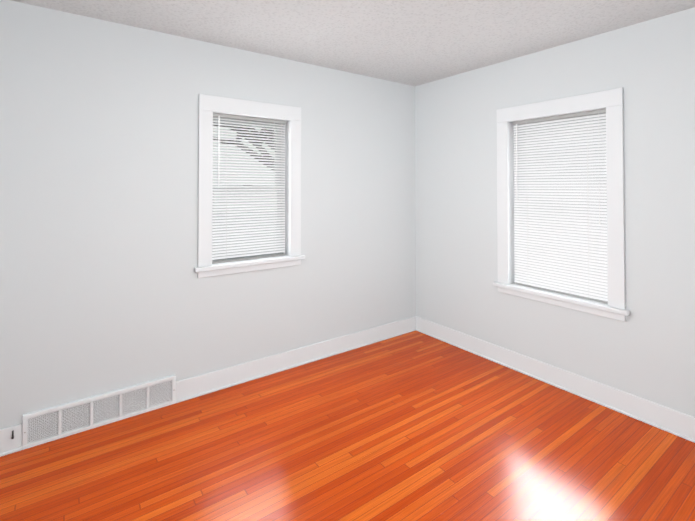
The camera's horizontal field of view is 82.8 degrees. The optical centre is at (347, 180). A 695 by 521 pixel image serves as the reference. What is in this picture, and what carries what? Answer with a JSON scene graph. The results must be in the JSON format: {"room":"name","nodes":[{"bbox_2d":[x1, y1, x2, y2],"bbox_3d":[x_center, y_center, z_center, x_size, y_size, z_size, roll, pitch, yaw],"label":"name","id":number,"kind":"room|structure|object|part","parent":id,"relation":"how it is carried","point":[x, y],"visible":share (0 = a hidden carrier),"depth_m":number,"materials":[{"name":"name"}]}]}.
{"room":"empty bedroom","nodes":[
{"label":"empty bedroom","id":0,"kind":"room"},
{"bbox_2d":[0,0,415,428],"bbox_3d":[-0.854,0.250,2.964,4.063,2.440,0.200,1,-1,-36],"label":"wall","id":1,"kind":"structure","parent":0,"point":[104,288],"depth_m":2.55,"materials":[{"name":"white paint"}]},
{"bbox_2d":[0,424,21,456],"bbox_3d":[-2.017,1.387,1.958,0.620,0.135,0.027,1,-1,-36],"label":"baseboard","id":2,"kind":"structure","parent":1,"relation":"attached to","point":[8,442],"depth_m":2.11,"materials":[{"name":"white wood"}]},
{"bbox_2d":[22,375,175,449],"bbox_3d":[-1.451,1.370,2.371,0.780,0.182,0.026,1,-1,-36],"label":"air vent","id":3,"kind":"object","parent":1,"relation":"in","point":[46,425],"visible":1,"depth_m":2.33,"materials":[{"name":"white"}]},
{"bbox_2d":[197,94,300,277],"bbox_3d":[-0.770,0.039,3.036,0.800,1.265,0.257,1,-1,-36],"label":"window","id":4,"kind":"structure","parent":1,"relation":"in","point":[236,106],"depth_m":2.97,"materials":[{"name":"white wood"}]},
{"bbox_3d":[-0.795,-0.199,3.073,0.528,0.478,0.004,1,-1,-36],"label":"glass","id":5,"kind":"part","parent":4,"relation":"part of","materials":[{"name":"glass"}]},
{"bbox_3d":[-0.795,-0.203,3.073,0.608,0.558,0.034,1,-1,-36],"label":"left window sash","id":6,"kind":"part","parent":4,"relation":"part of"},
{"bbox_3d":[-0.774,0.314,3.037,0.608,0.558,0.034,1,-1,-36],"label":"left window sash","id":7,"kind":"part","parent":4,"relation":"part of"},
{"bbox_3d":[-0.734,0.586,2.977,0.576,0.012,0.020,1,-1,-36],"label":"left window blind bottom rail","id":8,"kind":"part","parent":4,"relation":"part of","materials":[{"name":"white plastic"}]},
{"bbox_3d":[-0.702,0.646,2.933,0.800,0.047,0.018,1,-1,-36],"label":"left window apron","id":9,"kind":"part","parent":4,"relation":"part of","materials":[{"name":"white wood"}]},
{"bbox_2d":[213,113,285,123],"bbox_3d":[-0.734,-0.471,2.993,0.584,0.025,0.025,1,-1,-36],"label":"blind headrail","id":10,"kind":"object","parent":4,"relation":"attached to","point":[248,118],"visible":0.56,"depth_m":2.97,"materials":[{"name":"grey"}]},
{"bbox_2d":[218,116,219,185],"bbox_3d":[-0.924,-0.213,2.826,0.007,0.504,0.016,1,-1,-36],"label":"blind wand","id":11,"kind":"object","parent":10,"relation":"hanging from","point":[218,145],"visible":0.91,"depth_m":2.82,"materials":[{"name":"white"}]},
{"bbox_2d":[225,131,226,242],"bbox_3d":[-0.879,0.060,2.863,0.002,1.040,0.002,1,-1,-36],"label":"blind cord","id":12,"kind":"object","parent":10,"relation":"hanging from","point":[226,184],"depth_m":2.86,"materials":[{"name":"white fabric"}]},
{"bbox_2d":[274,123,274,182],"bbox_3d":[-0.573,0.063,3.086,0.002,1.040,0.002,1,-1,-36],"label":"blind cord","id":13,"kind":"object","parent":10,"relation":"hanging from","point":[274,123],"depth_m":3.09,"materials":[{"name":"white fabric"}]},
{"bbox_3d":[-0.702,0.054,2.942,0.800,1.078,0.020,1,-1,-36],"label":"sides of the left window casing","id":14,"kind":"part","parent":4,"relation":"part of","materials":[{"name":"white wood"}]},
{"bbox_3d":[-0.523,-0.143,3.116,0.012,0.627,0.012,1,-1,-36],"label":"blind lift cord","id":15,"kind":"part","parent":4,"relation":"part of","materials":[{"name":"white plastic"}]},
{"bbox_2d":[282,126,284,253],"bbox_3d":[-0.758,0.055,3.018,0.610,1.078,0.020,1,-1,-36],"label":"window frame","id":16,"kind":"object","parent":4,"relation":"attached to","point":[283,185],"visible":0.1,"depth_m":3.19,"materials":[{"name":"white wood"}]},
{"bbox_2d":[194,255,304,271],"bbox_3d":[-0.694,0.608,2.922,0.850,0.030,0.048,1,-1,-36],"label":"window sill","id":17,"kind":"structure","parent":1,"relation":"attached to","point":[243,264],"depth_m":2.87,"materials":[{"name":"white wood"}]},
{"bbox_2d":[176,316,415,402],"bbox_3d":[-0.222,1.407,3.267,2.263,0.135,0.027,1,-1,-36],"label":"baseboard","id":18,"kind":"structure","parent":1,"relation":"attached to","point":[198,384],"depth_m":3.06,"materials":[{"name":"white wood"}]},
{"bbox_2d":[0,331,694,520],"bbox_3d":[0.153,1.509,1.563,4.063,0.120,3.618,1,-1,-36],"label":"floor","id":19,"kind":"structure","parent":0,"point":[415,426],"depth_m":2.09,"materials":[{"name":"brown wood"}]},
{"bbox_2d":[11,0,694,85],"bbox_3d":[0.153,-1.051,1.603,4.063,0.120,3.618,1,-1,-36],"label":"ceiling","id":20,"kind":"structure","parent":0,"point":[414,42],"depth_m":2.48,"materials":[{"name":"white paint"}]},
{"bbox_2d":[415,7,694,416],"bbox_3d":[1.772,0.245,2.640,0.200,2.440,3.418,1,-1,-36],"label":"wall","id":21,"kind":"structure","parent":0,"point":[645,350],"depth_m":2.65,"materials":[{"name":"white paint"}]},
{"bbox_2d":[416,316,694,442],"bbox_3d":[1.626,1.398,2.631,0.027,0.135,3.203,1,-1,-36],"label":"baseboard","id":22,"kind":"structure","parent":21,"relation":"attached to","point":[663,416],"depth_m":2.71,"materials":[{"name":"white wood"}]},
{"bbox_2d":[496,88,625,321],"bbox_3d":[1.579,0.153,2.917,0.257,1.478,0.890,1,-1,-36],"label":"window","id":23,"kind":"structure","parent":21,"relation":"in","point":[560,205],"depth_m":2.82,"materials":[{"name":"white"}]},
{"bbox_2d":[512,109,605,124],"bbox_3d":[1.529,-0.463,2.889,0.025,0.025,0.674,1,-1,-36],"label":"blind headrail","id":24,"kind":"object","parent":23,"relation":"attached to","point":[600,111],"visible":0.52,"depth_m":2.85,"materials":[{"name":"grey"}]},
{"bbox_2d":[516,124,517,199],"bbox_3d":[1.339,-0.150,3.111,0.016,0.602,0.007,1,-1,-36],"label":"blind wand","id":25,"kind":"object","parent":24,"relation":"hanging from","point":[516,166],"visible":0.88,"depth_m":3.11,"materials":[{"name":"white plastic"}]},
{"bbox_2d":[587,138,588,281],"bbox_3d":[1.646,0.174,2.697,0.002,1.253,0.002,1,-1,-36],"label":"blind cord","id":26,"kind":"object","parent":24,"relation":"hanging from","point":[588,246],"depth_m":2.70,"materials":[{"name":"white fabric"}]},
{"bbox_3d":[1.529,0.808,2.870,0.020,0.012,0.666,1,-1,-36],"label":"right window blind bottom rail","id":27,"kind":"part","parent":23,"relation":"part of","materials":[{"name":"white plastic"}]},
{"bbox_3d":[1.485,0.169,2.848,0.020,1.291,0.890,1,-1,-36],"label":"sides of the right window casing","id":28,"kind":"part","parent":23,"relation":"part of","materials":[{"name":"white wood"}]},
{"bbox_3d":[1.486,0.868,2.838,0.018,0.047,0.890,1,-1,-36],"label":"right window apron","id":29,"kind":"part","parent":23,"relation":"part of","materials":[{"name":"white wood"}]},
{"bbox_3d":[1.683,-0.082,2.636,0.012,0.744,0.012,1,-1,-36],"label":"blind lift cord","id":30,"kind":"part","parent":23,"relation":"part of","materials":[{"name":"white fabric"}]},
{"bbox_2d":[493,281,629,315],"bbox_3d":[1.474,0.829,2.830,0.048,0.030,0.940,1,-1,-36],"label":"window sill","id":31,"kind":"structure","parent":21,"relation":"attached to","point":[607,308],"depth_m":2.74,"materials":[{"name":"white wood"}]},
{"label":"outside","id":32,"kind":"structure","parent":0,"visible":0},
{"bbox_2d":[214,211,276,250],"bbox_3d":[-1.028,2.357,5.357,55.000,0.100,60.000,1,-1,-36],"label":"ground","id":33,"kind":"structure","parent":32,"point":[245,223],"depth_m":22.70,"materials":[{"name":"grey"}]},
{"bbox_2d":[213,122,273,169],"bbox_3d":[-1.089,-0.232,6.164,4.416,5.223,2.912,1,-1,-36],"label":"tree","id":34,"kind":"object","parent":33,"relation":"on","point":[251,142],"depth_m":5.74,"materials":[{"name":"grey plant"}]}
]}

